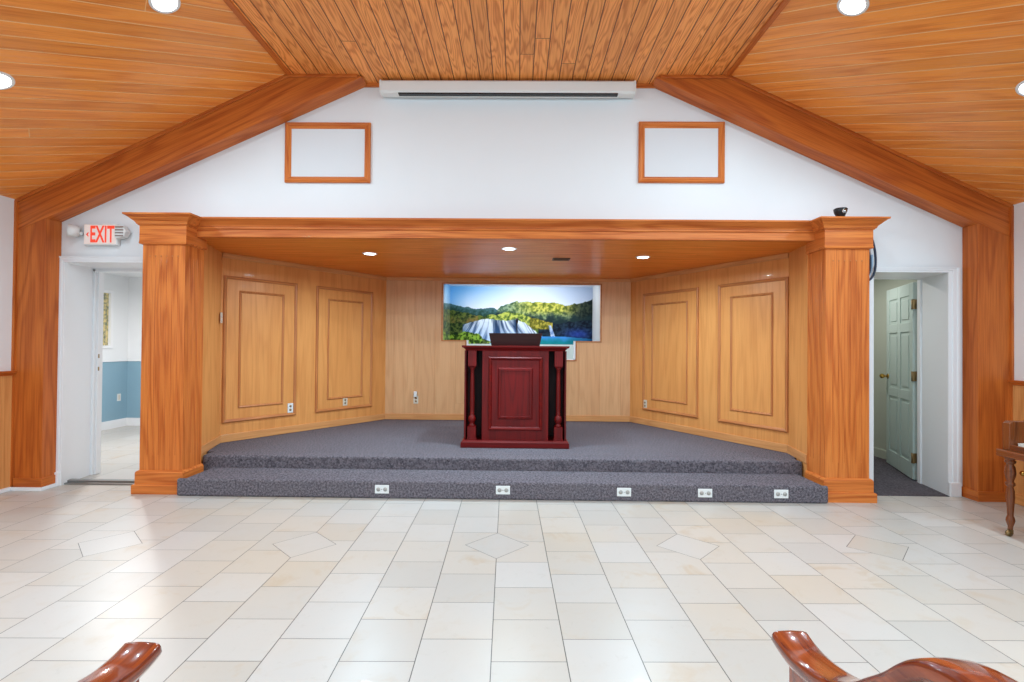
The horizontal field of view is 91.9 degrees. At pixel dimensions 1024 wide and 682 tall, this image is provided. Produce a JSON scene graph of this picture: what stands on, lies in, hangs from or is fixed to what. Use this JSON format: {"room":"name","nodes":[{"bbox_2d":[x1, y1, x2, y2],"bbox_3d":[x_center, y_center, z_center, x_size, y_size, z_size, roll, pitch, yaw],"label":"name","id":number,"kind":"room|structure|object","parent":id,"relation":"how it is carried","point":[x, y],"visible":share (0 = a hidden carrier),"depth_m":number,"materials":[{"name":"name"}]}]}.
{"room":"house of worship","nodes":[
{"label":"house of worship","id":0,"kind":"room"},
{"bbox_2d":[0,195,14,370],"bbox_3d":[-4.656,-0.022,0.365,0.120,2.670,8.630,0,-1,1],"label":"wall","id":1,"kind":"structure","parent":0,"point":[6,203],"depth_m":4.45,"materials":[{"name":"paint"}]},
{"bbox_2d":[0,487,10,493],"bbox_3d":[-4.594,1.295,0.261,0.030,0.035,8.450,0,-1,1],"label":"baseboard","id":2,"kind":"structure","parent":1,"relation":"attached to","point":[7,489],"depth_m":4.43,"materials":[{"name":"paint"}]},
{"bbox_2d":[0,376,11,488],"bbox_3d":[-4.598,0.768,0.277,0.012,1.030,8.470,0,-1,1],"label":"wainscoting","id":3,"kind":"structure","parent":1,"relation":"attached to","point":[5,381],"depth_m":4.44,"materials":[{"name":"brown wood"}]},
{"bbox_2d":[0,371,16,375],"bbox_3d":[-4.580,0.253,0.282,0.040,0.050,8.470,0,-1,1],"label":"trim","id":4,"kind":"structure","parent":1,"relation":"attached to","point":[2,373],"depth_m":4.44,"materials":[{"name":"red wood"}]},
{"bbox_2d":[10,200,17,485],"bbox_3d":[-4.541,0.016,4.510,0.022,2.600,0.018,0,-1,1],"label":"trim","id":5,"kind":"structure","parent":1,"relation":"attached to","point":[15,234],"depth_m":4.51,"materials":[{"name":"red wood"}]},
{"bbox_2d":[15,74,357,201],"bbox_3d":[-2.972,-1.848,4.513,3.123,1.186,0.016,0,-1,1],"label":"trim","id":6,"kind":"structure","parent":1,"relation":"attached to","point":[285,76],"depth_m":4.51,"materials":[{"name":"red wood"}]},
{"bbox_2d":[103,273,128,359],"bbox_3d":[-6.330,0.152,6.602,0.100,2.420,2.930,0,-1,1],"label":"wall","id":7,"kind":"structure","parent":0,"point":[119,284],"depth_m":7.88,"materials":[{"name":"paint"}]},
{"bbox_2d":[103,290,113,347],"bbox_3d":[-6.282,-0.339,7.452,0.070,0.900,0.600,0,-1,1],"label":"window","id":8,"kind":"structure","parent":7,"relation":"in","point":[108,294],"depth_m":7.69,"materials":[{"name":"paint"}]},
{"bbox_2d":[109,273,142,276],"bbox_3d":[-4.794,-1.070,6.648,3.150,0.050,3.030,0,-1,1],"label":"ceiling","id":9,"kind":"structure","parent":0,"point":[120,274],"depth_m":7.78,"materials":[{"name":"paint"}]},
{"bbox_2d":[127,277,142,358],"bbox_3d":[-4.764,0.180,8.100,3.000,2.420,0.100,0,-1,1],"label":"wall","id":10,"kind":"structure","parent":0,"point":[135,283],"depth_m":8.07,"materials":[{"name":"paint"}]},
{"bbox_2d":[101,418,139,430],"bbox_3d":[-4.791,1.310,6.574,3.000,0.130,2.930,0,-1,1],"label":"baseboard","id":11,"kind":"structure","parent":10,"relation":"attached to","point":[122,422],"depth_m":7.92,"materials":[{"name":"paint"}]},
{"bbox_2d":[102,361,140,421],"bbox_3d":[-4.786,0.790,6.579,3.000,0.930,2.930,0,-1,1],"label":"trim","id":12,"kind":"structure","parent":10,"relation":"attached to","point":[123,378],"depth_m":7.94,"materials":[{"name":"blue paint"}]},
{"bbox_2d":[103,359,140,361],"bbox_3d":[-4.782,0.310,6.584,3.000,0.030,2.930,0,-1,1],"label":"trim","id":13,"kind":"structure","parent":10,"relation":"attached to","point":[119,359],"depth_m":7.94,"materials":[{"name":"paint"}]},
{"bbox_2d":[0,0,284,198],"bbox_3d":[-3.340,-1.931,0.371,2.480,1.210,8.630,0,-1,1],"label":"ceiling","id":14,"kind":"structure","parent":0,"point":[95,79],"depth_m":3.80,"materials":[{"name":"brown wood"}]},
{"bbox_2d":[0,71,14,89],"bbox_3d":[-3.518,-1.778,3.376,0.176,0.087,0.192,0,-1,1],"label":"recessed light","id":15,"kind":"object","parent":14,"relation":"in","point":[7,81],"visible":1,"depth_m":3.41,"materials":[{"name":"white plastic"}]},
{"bbox_2d":[148,0,180,13],"bbox_3d":[-2.364,-2.305,3.369,0.176,0.087,0.192,0,-1,1],"label":"recessed light","id":16,"kind":"object","parent":14,"relation":"in","point":[161,6],"visible":1,"depth_m":3.39,"materials":[{"name":"white plastic"}]},
{"bbox_2d":[201,244,221,463],"bbox_3d":[-3.106,0.204,5.055,0.050,2.340,0.687,1,-1,-15],"label":"wall","id":17,"kind":"structure","parent":0,"point":[210,376],"depth_m":5.09,"materials":[{"name":"brown wood"}]},
{"bbox_2d":[201,435,220,454],"bbox_3d":[-3.083,1.064,5.055,0.014,0.085,0.687,1,-1,-15],"label":"baseboard","id":18,"kind":"structure","parent":17,"relation":"attached to","point":[214,442],"depth_m":5.05,"materials":[{"name":"brown wood"}]},
{"bbox_2d":[220,312,222,322],"bbox_3d":[-3.131,-0.251,5.338,0.008,0.115,0.070,1,-1,-15],"label":"wall switch","id":19,"kind":"object","parent":17,"relation":"attached to","point":[221,313],"visible":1,"depth_m":5.33,"materials":[{"name":"beige plastic"}]},
{"bbox_2d":[220,257,385,435],"bbox_3d":[-2.529,0.222,6.320,0.050,2.340,2.259,0,-1,36],"label":"wall","id":20,"kind":"structure","parent":0,"point":[307,280],"depth_m":6.23,"materials":[{"name":"brown wood"}]},
{"bbox_2d":[222,275,297,422],"bbox_3d":[-2.901,0.095,5.748,0.023,1.615,0.852,0,-1,36],"label":"wall panel","id":21,"kind":"object","parent":20,"relation":"attached to","point":[259,370],"visible":1,"depth_m":5.72,"materials":[{"name":"brown wood"}]},
{"bbox_2d":[287,403,292,412],"bbox_3d":[-2.698,0.815,6.026,0.008,0.115,0.070,0,-1,36],"label":"wall outlet","id":22,"kind":"object","parent":20,"relation":"attached to","point":[290,405],"visible":1,"depth_m":6.02,"materials":[{"name":"white plastic"}]},
{"bbox_2d":[221,413,384,442],"bbox_3d":[-2.511,1.081,6.293,0.014,0.085,2.259,0,-1,36],"label":"baseboard","id":23,"kind":"structure","parent":20,"relation":"attached to","point":[325,424],"depth_m":6.10,"materials":[{"name":"brown wood"}]},
{"bbox_2d":[222,253,386,279],"bbox_3d":[-2.491,-0.923,6.311,0.020,0.050,2.259,0,-1,36],"label":"trim","id":24,"kind":"structure","parent":20,"relation":"attached to","point":[225,255],"depth_m":6.10,"materials":[{"name":"brown wood"}]},
{"bbox_2d":[315,286,372,412],"bbox_3d":[-2.237,0.110,6.660,0.023,1.615,0.880,0,-1,36],"label":"wall panel","id":25,"kind":"object","parent":20,"relation":"attached to","point":[344,317],"visible":1,"depth_m":6.64,"materials":[{"name":"brown wood"}]},
{"bbox_2d":[343,398,346,405],"bbox_3d":[-2.242,0.810,6.653,0.008,0.115,0.070,0,-1,36],"label":"wall outlet","id":26,"kind":"object","parent":20,"relation":"attached to","point":[344,399],"visible":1,"depth_m":6.64,"materials":[{"name":"beige plastic"}]},
{"bbox_2d":[208,419,795,458],"bbox_3d":[-0.150,1.277,6.084,6.130,0.266,2.290,0,-1,1],"label":"floor","id":27,"kind":"structure","parent":0,"point":[584,438],"depth_m":5.54,"materials":[{"name":"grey carpet"}]},
{"bbox_2d":[461,333,569,448],"bbox_3d":[0.037,0.529,5.514,1.150,1.219,0.541,0,-1,1],"label":"lectern","id":28,"kind":"object","parent":27,"relation":"on","point":[515,386],"visible":1,"depth_m":5.28,"materials":[{"name":"brown wood"}]},
{"bbox_2d":[202,238,809,278],"bbox_3d":[-0.133,-0.940,5.947,6.130,0.018,2.610,0,-1,1],"label":"ceiling","id":29,"kind":"structure","parent":0,"point":[394,258],"depth_m":5.42,"materials":[{"name":"brown wood"}]},
{"bbox_2d":[362,252,376,254],"bbox_3d":[-1.541,-0.947,5.370,0.159,0.009,0.159,0,-1,1],"label":"recessed light","id":30,"kind":"object","parent":29,"relation":"in","point":[364,253],"visible":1,"depth_m":5.35,"materials":[{"name":"white plastic"}]},
{"bbox_2d":[501,247,516,250],"bbox_3d":[-0.030,-0.937,5.027,0.159,0.009,0.159,0,-1,1],"label":"recessed light","id":31,"kind":"object","parent":29,"relation":"in","point":[503,248],"visible":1,"depth_m":5.01,"materials":[{"name":"white plastic"}]},
{"bbox_2d":[552,258,569,260],"bbox_3d":[0.556,-0.924,5.604,0.195,0.008,0.140,0,-1,1],"label":"ceiling vent","id":32,"kind":"object","parent":29,"relation":"in","point":[553,259],"visible":1,"depth_m":5.61,"materials":[{"name":"black metal"}]},
{"bbox_2d":[636,256,649,258],"bbox_3d":[1.439,-0.920,5.437,0.159,0.009,0.159,0,-1,1],"label":"recessed light","id":33,"kind":"object","parent":29,"relation":"in","point":[637,257],"visible":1,"depth_m":5.44,"materials":[{"name":"white plastic"}]},
{"bbox_2d":[231,0,782,83],"bbox_3d":[-0.085,-2.482,0.341,4.020,0.050,8.630,0,-1,1],"label":"ceiling","id":34,"kind":"structure","parent":0,"point":[642,41],"depth_m":3.93,"materials":[{"name":"brown wood"}]},
{"bbox_2d":[223,0,290,74],"bbox_3d":[-2.073,-2.470,0.282,0.045,0.012,8.470,0,-1,1],"label":"trim","id":35,"kind":"structure","parent":34,"relation":"attached to","point":[229,3],"depth_m":3.93,"materials":[{"name":"red wood"}]},
{"bbox_2d":[726,0,789,75],"bbox_3d":[1.901,-2.435,0.239,0.045,0.012,8.470,0,-1,1],"label":"trim","id":36,"kind":"structure","parent":34,"relation":"attached to","point":[783,3],"depth_m":3.88,"materials":[{"name":"red wood"}]},
{"bbox_2d":[385,280,630,421],"bbox_3d":[-0.064,0.253,7.224,3.700,2.340,0.050,0,-1,1],"label":"wall","id":37,"kind":"structure","parent":0,"point":[417,359],"depth_m":7.21,"materials":[{"name":"brown wood"}]},
{"bbox_2d":[413,396,417,403],"bbox_3d":[-1.399,0.853,7.203,0.070,0.115,0.008,0,-1,1],"label":"wall outlet","id":38,"kind":"object","parent":37,"relation":"attached to","point":[415,400],"visible":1,"depth_m":7.20,"materials":[{"name":"beige plastic"}]},
{"bbox_2d":[385,413,629,421],"bbox_3d":[-0.072,1.112,7.183,3.560,0.085,0.014,0,-1,1],"label":"baseboard","id":39,"kind":"structure","parent":37,"relation":"attached to","point":[387,415],"depth_m":7.18,"materials":[{"name":"brown wood"}]},
{"bbox_2d":[387,277,629,281],"bbox_3d":[-0.054,-0.893,7.200,3.560,0.050,0.020,0,-1,1],"label":"trim","id":40,"kind":"structure","parent":37,"relation":"attached to","point":[388,278],"depth_m":7.19,"materials":[{"name":"brown wood"}]},
{"bbox_2d":[441,283,601,360],"bbox_3d":[0.138,-0.278,7.196,2.331,1.129,0.012,0,-1,1],"label":"trim","id":41,"kind":"structure","parent":37,"relation":"attached to","point":[600,341],"depth_m":7.19,"materials":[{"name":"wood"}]},
{"bbox_2d":[61,88,961,482],"bbox_3d":[-0.033,-0.516,4.856,9.020,3.830,0.440,0,-1,1],"label":"wall","id":42,"kind":"structure","parent":0,"point":[432,157],"depth_m":4.65,"materials":[{"name":"paint"}]},
{"bbox_2d":[11,483,56,490],"bbox_3d":[-4.393,1.342,4.559,0.280,0.032,0.170,0,-1,1],"label":"baseboard","id":43,"kind":"structure","parent":42,"relation":"attached to","point":[54,484],"depth_m":4.47,"materials":[{"name":"paint"}]},
{"bbox_2d":[13,475,55,486],"bbox_3d":[-4.401,1.288,4.579,0.262,0.080,0.172,0,-1,1],"label":"trim","id":44,"kind":"structure","parent":42,"relation":"attached to","point":[17,482],"depth_m":4.49,"materials":[{"name":"red wood"}]},
{"bbox_2d":[12,218,61,486],"bbox_3d":[-4.412,0.116,4.597,0.280,2.484,0.160,0,-1,1],"label":"trim","id":45,"kind":"structure","parent":42,"relation":"attached to","point":[39,243],"depth_m":4.52,"materials":[{"name":"red wood"}]},
{"bbox_2d":[54,472,59,485],"bbox_3d":[-4.274,1.295,4.646,0.055,0.130,0.034,0,-1,1],"label":"trim","id":46,"kind":"structure","parent":42,"relation":"attached to","point":[57,478],"depth_m":4.63,"materials":[{"name":"paint"}]},
{"bbox_2d":[66,223,129,245],"bbox_3d":[-3.880,-0.999,4.618,0.583,0.200,0.136,0,-1,1],"label":"exit sign","id":47,"kind":"object","parent":42,"relation":"attached to","point":[94,234],"visible":1,"depth_m":4.63,"materials":[{"name":"white plastic"}]},
{"bbox_2d":[56,256,142,485],"bbox_3d":[-3.840,0.301,4.876,1.060,2.130,0.425,0,-1,1],"label":"trim","id":48,"kind":"structure","parent":42,"relation":"attached to","point":[78,275],"depth_m":4.85,"materials":[{"name":"paint"}]},
{"bbox_2d":[90,268,142,474],"bbox_3d":[-3.828,0.303,5.093,1.040,2.130,0.110,0,-1,1],"label":"trim","id":49,"kind":"structure","parent":42,"relation":"attached to","point":[98,273],"depth_m":5.07,"materials":[{"name":"paint"}]},
{"bbox_2d":[18,75,366,229],"bbox_3d":[-2.951,-1.715,4.600,3.168,1.448,0.160,0,-1,1],"label":"ceiling beam","id":50,"kind":"structure","parent":42,"relation":"attached to","point":[281,102],"depth_m":4.52,"materials":[{"name":"red wood"}]},
{"bbox_2d":[284,122,370,182],"bbox_3d":[-1.726,-1.766,4.652,0.810,0.568,0.030,0,-1,1],"label":"picture frame","id":51,"kind":"object","parent":42,"relation":"attached to","point":[315,152],"visible":1,"depth_m":4.64,"materials":[{"name":"white"}]},
{"bbox_2d":[197,217,814,241],"bbox_3d":[-0.052,-1.027,4.564,5.760,0.165,0.156,0,-1,1],"label":"beam","id":52,"kind":"structure","parent":42,"relation":"attached to","point":[210,227],"depth_m":4.55,"materials":[{"name":"orange wood"}]},
{"bbox_2d":[379,79,635,98],"bbox_3d":[-0.042,-2.329,4.587,2.347,0.130,0.136,0,-1,1],"label":"projection screen","id":53,"kind":"object","parent":42,"relation":"attached to","point":[387,88],"visible":1,"depth_m":4.53,"materials":[{"name":"white plastic"}]},
{"bbox_2d":[364,83,654,87],"bbox_3d":[-0.029,-2.396,4.644,2.750,0.035,0.022,0,-1,1],"label":"trim","id":54,"kind":"structure","parent":42,"relation":"attached to","point":[369,85],"depth_m":4.62,"materials":[{"name":"orange wood"}]},
{"bbox_2d":[638,121,724,183],"bbox_3d":[1.575,-1.753,4.616,0.799,0.576,0.030,0,-1,1],"label":"picture frame","id":55,"kind":"object","parent":42,"relation":"attached to","point":[668,152],"visible":1,"depth_m":4.60,"materials":[{"name":"white"}]},
{"bbox_2d":[652,76,1008,235],"bbox_3d":[2.892,-1.665,4.537,3.183,1.448,0.160,0,-1,1],"label":"ceiling beam","id":56,"kind":"structure","parent":42,"relation":"attached to","point":[729,100],"depth_m":4.46,"materials":[{"name":"red wood"}]},
{"bbox_2d":[874,272,947,494],"bbox_3d":[3.734,0.386,4.794,0.830,2.090,0.425,0,-1,1],"label":"trim","id":57,"kind":"structure","parent":42,"relation":"attached to","point":[934,285],"depth_m":4.77,"materials":[{"name":"paint"}]},
{"bbox_2d":[869,266,960,482],"bbox_3d":[3.714,0.371,4.574,0.835,2.115,0.026,0,-1,1],"label":"trim","id":58,"kind":"structure","parent":42,"relation":"attached to","point":[954,273],"depth_m":4.57,"materials":[{"name":"paint"}]},
{"bbox_2d":[948,482,961,496],"bbox_3d":[4.074,1.367,4.556,0.103,0.130,0.034,0,-1,1],"label":"trim","id":59,"kind":"structure","parent":42,"relation":"attached to","point":[954,489],"depth_m":4.54,"materials":[{"name":"paint"}]},
{"bbox_2d":[962,486,1005,501],"bbox_3d":[4.286,1.388,4.484,0.282,0.090,0.172,0,-1,1],"label":"trim","id":60,"kind":"structure","parent":42,"relation":"attached to","point":[979,496],"depth_m":4.40,"materials":[{"name":"red wood"}]},
{"bbox_2d":[962,224,1009,491],"bbox_3d":[4.317,0.192,4.502,0.300,2.484,0.160,0,-1,1],"label":"column","id":61,"kind":"structure","parent":42,"relation":"attached to","point":[985,251],"depth_m":4.43,"materials":[{"name":"red wood"}]},
{"bbox_2d":[0,426,1023,681],"bbox_3d":[-0.905,1.410,2.046,11.070,0.106,12.100,0,-1,1],"label":"floor","id":62,"kind":"structure","parent":0,"point":[228,588],"depth_m":2.80,"materials":[{"name":"tile"}]},
{"bbox_2d":[64,479,134,484],"bbox_3d":[-3.821,1.350,4.758,1.000,0.030,0.140,0,-1,1],"label":"threshold","id":63,"kind":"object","parent":62,"relation":"on","point":[70,481],"depth_m":4.73,"materials":[{"name":"metal"}]},
{"bbox_2d":[77,642,161,681],"bbox_3d":[-2.164,0.893,0.754,2.700,0.892,0.809,0,-1,1],"label":"pew","id":64,"kind":"object","parent":62,"relation":"on","point":[132,660],"visible":1,"depth_m":1.08,"materials":[{"name":"brown wood"}]},
{"bbox_2d":[122,212,206,494],"bbox_3d":[-3.150,0.117,4.543,0.606,2.502,0.380,0,-1,1],"label":"column","id":65,"kind":"structure","parent":62,"relation":"on","point":[173,253],"depth_m":4.46,"materials":[{"name":"orange wood"}]},
{"bbox_2d":[177,451,827,502],"bbox_3d":[-0.113,1.262,4.641,5.785,0.268,0.605,0,-1,1],"label":"steps","id":66,"kind":"structure","parent":62,"relation":"on","point":[260,474],"depth_m":4.51,"materials":[{"name":"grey carpet"}]},
{"bbox_2d":[375,485,388,493],"bbox_3d":[-1.142,1.302,4.345,0.124,0.075,0.010,0,-1,1],"label":"electrical outlet","id":67,"kind":"object","parent":66,"relation":"attached to","point":[382,489],"visible":1,"depth_m":4.34,"materials":[{"name":"white plastic"}]},
{"bbox_2d":[496,486,509,493],"bbox_3d":[-0.079,1.306,4.333,0.124,0.075,0.010,0,-1,1],"label":"electrical outlet","id":68,"kind":"object","parent":66,"relation":"attached to","point":[499,489],"visible":1,"depth_m":4.33,"materials":[{"name":"white plastic"}]},
{"bbox_2d":[617,488,630,496],"bbox_3d":[0.979,1.320,4.322,0.124,0.075,0.010,0,-1,1],"label":"electrical outlet","id":69,"kind":"object","parent":66,"relation":"attached to","point":[620,491],"visible":1,"depth_m":4.32,"materials":[{"name":"white plastic"}]},
{"bbox_2d":[698,489,711,496],"bbox_3d":[1.683,1.326,4.314,0.124,0.075,0.010,0,-1,1],"label":"electrical outlet","id":70,"kind":"object","parent":66,"relation":"attached to","point":[701,492],"visible":1,"depth_m":4.31,"materials":[{"name":"white plastic"}]},
{"bbox_2d":[774,490,787,497],"bbox_3d":[2.343,1.332,4.307,0.124,0.075,0.010,0,-1,1],"label":"electrical outlet","id":71,"kind":"object","parent":66,"relation":"attached to","point":[777,493],"visible":1,"depth_m":4.31,"materials":[{"name":"white plastic"}]},
{"bbox_2d":[805,216,890,502],"bbox_3d":[2.979,0.170,4.477,0.606,2.502,0.380,0,-1,1],"label":"column","id":72,"kind":"structure","parent":62,"relation":"on","point":[838,257],"depth_m":4.40,"materials":[{"name":"orange wood"}]},
{"bbox_2d":[833,207,847,215],"bbox_3d":[2.887,-1.124,4.349,0.110,0.083,0.114,0,-1,1],"label":"speaker","id":73,"kind":"object","parent":72,"relation":"on","point":[841,211],"visible":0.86,"depth_m":4.32},
{"bbox_2d":[869,239,876,280],"bbox_3d":[3.285,-0.775,4.549,0.138,0.450,0.049,0,-1,1],"label":"cable bundle","id":74,"kind":"object","parent":72,"relation":"hanging from","point":[874,248],"visible":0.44,"depth_m":4.54,"materials":[{"name":"black plastic"}]},
{"bbox_2d":[771,630,1017,681],"bbox_3d":[1.979,0.929,0.794,2.700,0.892,0.809,0,-1,1],"label":"pew","id":75,"kind":"object","parent":62,"relation":"on","point":[806,662],"visible":1,"depth_m":0.86,"materials":[{"name":"brown wood"}]},
{"bbox_2d":[996,420,1023,536],"bbox_3d":[3.984,0.937,2.943,0.850,0.955,1.410,0,-1,1],"label":"piano","id":76,"kind":"object","parent":62,"relation":"on","point":[1013,430],"visible":1,"depth_m":3.59,"materials":[{"name":"brown wood"}]},
{"bbox_2d":[443,284,599,340],"bbox_3d":[0.142,-0.177,7.626,2.355,1.470,0.750,0,-1,1],"label":"wall","id":77,"kind":"structure","parent":0,"point":[596,288],"depth_m":7.77,"materials":[{"name":"paint"}]},
{"bbox_2d":[443,284,592,344],"bbox_3d":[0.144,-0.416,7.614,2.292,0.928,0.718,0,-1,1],"label":"television screen","id":78,"kind":"object","parent":77,"relation":"attached to","point":[563,315],"visible":0.97,"depth_m":7.97,"materials":[{"name":"multicoloured glass"}]},
{"bbox_2d":[466,340,575,359],"bbox_3d":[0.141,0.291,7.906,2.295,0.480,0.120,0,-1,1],"label":"trim","id":79,"kind":"structure","parent":77,"relation":"attached to","point":[569,350],"depth_m":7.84,"materials":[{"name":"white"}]},
{"bbox_2d":[630,258,788,444],"bbox_3d":[2.311,0.263,6.166,0.050,2.340,2.352,1,-1,-29],"label":"wall","id":80,"kind":"structure","parent":0,"point":[708,281],"depth_m":6.04,"materials":[{"name":"brown wood"}]},
{"bbox_2d":[642,287,698,417],"bbox_3d":[2.067,0.147,6.532,0.022,1.615,0.950,1,-1,-29],"label":"wall panel","id":81,"kind":"object","parent":80,"relation":"attached to","point":[670,348],"visible":1,"depth_m":6.49,"materials":[{"name":"brown wood"}]},
{"bbox_2d":[630,416,786,452],"bbox_3d":[2.276,1.122,6.141,0.014,0.085,2.352,1,-1,-29],"label":"baseboard","id":82,"kind":"structure","parent":80,"relation":"attached to","point":[769,445],"depth_m":5.89,"materials":[{"name":"brown wood"}]},
{"bbox_2d":[630,253,788,281],"bbox_3d":[2.291,-0.883,6.160,0.020,0.050,2.352,1,-1,-29],"label":"trim","id":83,"kind":"structure","parent":80,"relation":"attached to","point":[785,255],"depth_m":5.89,"materials":[{"name":"brown wood"}]},
{"bbox_2d":[717,277,788,432],"bbox_3d":[2.647,0.141,5.494,0.023,1.615,0.851,1,-1,-29],"label":"wall panel","id":84,"kind":"object","parent":80,"relation":"attached to","point":[752,374],"visible":1,"depth_m":5.46,"materials":[{"name":"brown wood"}]},
{"bbox_2d":[788,245,807,477],"bbox_3d":[2.848,0.254,4.893,0.050,2.340,0.466,0,-1,10],"label":"wall","id":85,"kind":"structure","parent":0,"point":[798,258],"depth_m":4.87,"materials":[{"name":"brown wood"}]},
{"bbox_2d":[787,445,806,462],"bbox_3d":[2.809,1.114,4.890,0.014,0.085,0.466,0,-1,10],"label":"baseboard","id":86,"kind":"structure","parent":85,"relation":"attached to","point":[801,456],"depth_m":4.84,"materials":[{"name":"brown wood"}]},
{"bbox_2d":[732,0,1023,204],"bbox_3d":[3.180,-1.874,0.300,2.520,1.210,8.630,0,-1,1],"label":"ceiling","id":87,"kind":"structure","parent":0,"point":[933,83],"depth_m":3.72,"materials":[{"name":"brown wood"}]},
{"bbox_2d":[837,0,868,15],"bbox_3d":[2.285,-2.254,3.319,0.176,0.086,0.192,0,-1,1],"label":"recessed light","id":88,"kind":"object","parent":87,"relation":"in","point":[845,7],"visible":1,"depth_m":3.33,"materials":[{"name":"white plastic"}]},
{"bbox_2d":[1015,81,1023,95],"bbox_3d":[3.485,-1.689,3.300,0.176,0.086,0.192,0,-1,1],"label":"recessed light","id":89,"kind":"object","parent":87,"relation":"in","point":[1019,89],"visible":1,"depth_m":3.35,"materials":[{"name":"white plastic"}]},
{"bbox_2d":[874,279,916,450],"bbox_3d":[4.626,0.244,6.284,0.080,2.420,2.530,0,-1,1],"label":"wall","id":90,"kind":"structure","parent":0,"point":[881,286],"depth_m":6.15,"materials":[{"name":"grey paint"}]},
{"bbox_2d":[874,447,885,458],"bbox_3d":[4.569,1.398,6.247,0.015,0.110,2.480,0,-1,1],"label":"baseboard","id":91,"kind":"structure","parent":90,"relation":"attached to","point":[880,453],"depth_m":6.13,"materials":[{"name":"grey paint"}]},
{"bbox_2d":[879,282,916,479],"bbox_3d":[4.292,0.413,5.459,0.208,2.027,0.866,0,-1,22],"label":"door","id":92,"kind":"structure","parent":90,"relation":"in","point":[901,352],"depth_m":5.41,"materials":[{"name":"paint"}]},
{"bbox_2d":[1013,202,1023,380],"bbox_3d":[4.483,0.057,0.266,0.120,2.670,8.630,0,-1,1],"label":"wall","id":93,"kind":"structure","parent":0,"point":[1018,208],"depth_m":4.37,"materials":[{"name":"paint"}]},
{"bbox_2d":[661,75,1012,207],"bbox_3d":[2.911,-1.797,4.450,3.143,1.186,0.016,0,-1,1],"label":"trim","id":94,"kind":"structure","parent":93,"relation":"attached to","point":[731,77],"depth_m":4.44,"materials":[{"name":"red wood"}]},
{"bbox_2d":[1009,206,1013,419],"bbox_3d":[4.456,0.114,4.412,0.022,2.640,0.018,0,-1,1],"label":"trim","id":95,"kind":"structure","parent":93,"relation":"attached to","point":[1011,209],"depth_m":4.41,"materials":[{"name":"red wood"}]},
{"bbox_2d":[1008,380,1023,385],"bbox_3d":[4.400,0.330,0.184,0.040,0.050,8.470,0,-1,1],"label":"trim","id":96,"kind":"structure","parent":93,"relation":"attached to","point":[1012,382],"depth_m":4.36,"materials":[{"name":"red wood"}]},
{"bbox_2d":[1013,385,1023,495],"bbox_3d":[4.409,0.860,0.179,0.012,1.060,8.470,0,-1,1],"label":"wainscoting","id":97,"kind":"structure","parent":93,"relation":"attached to","point":[1018,391],"depth_m":4.34,"materials":[{"name":"brown wood"}]},
{"bbox_2d":[1015,493,1023,505],"bbox_3d":[4.397,1.345,0.169,0.028,0.090,8.460,0,-1,1],"label":"baseboard","id":98,"kind":"structure","parent":93,"relation":"attached to","point":[1019,499],"depth_m":4.32,"materials":[{"name":"brown wood"}]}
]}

